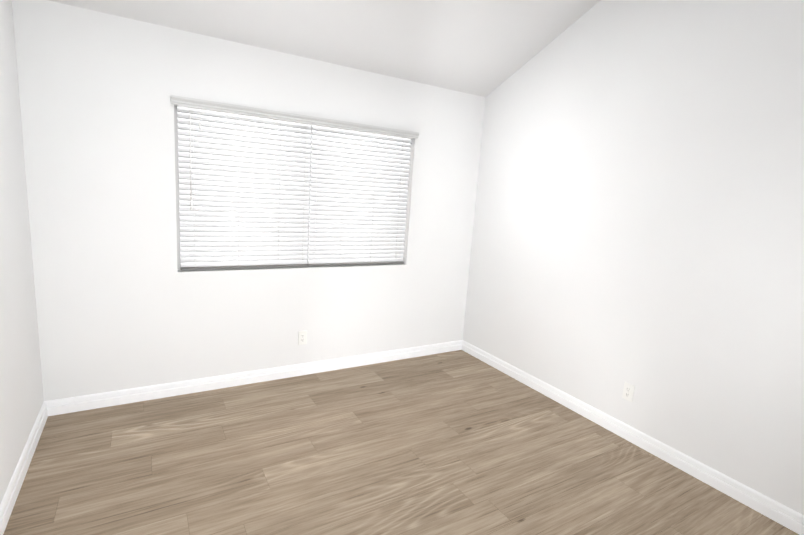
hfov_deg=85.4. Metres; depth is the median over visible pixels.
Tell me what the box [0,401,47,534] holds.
baseboard
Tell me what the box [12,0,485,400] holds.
wall
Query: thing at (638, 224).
wall
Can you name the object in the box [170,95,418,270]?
window blinds
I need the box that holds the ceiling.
[48,0,599,96]
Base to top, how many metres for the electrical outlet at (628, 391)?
0.115 m
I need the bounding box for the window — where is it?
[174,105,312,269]
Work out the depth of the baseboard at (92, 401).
3.28 m
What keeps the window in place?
in the wall at (123, 302)
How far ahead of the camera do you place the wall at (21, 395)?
2.21 m
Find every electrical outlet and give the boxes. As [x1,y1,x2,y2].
[298,331,306,344]
[622,382,634,401]
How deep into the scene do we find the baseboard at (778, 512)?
2.72 m
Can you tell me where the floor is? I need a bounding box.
[3,350,798,534]
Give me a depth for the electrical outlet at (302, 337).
3.52 m
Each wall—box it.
[0,0,43,503]
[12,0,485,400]
[463,0,803,514]
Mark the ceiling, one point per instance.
(484, 48)
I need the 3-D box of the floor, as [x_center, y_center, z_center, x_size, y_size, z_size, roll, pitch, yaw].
[0.026,1.233,2.186,3.600,0.100,3.625,-2,11,-31]
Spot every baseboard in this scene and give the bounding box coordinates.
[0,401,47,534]
[45,340,461,415]
[461,340,803,534]

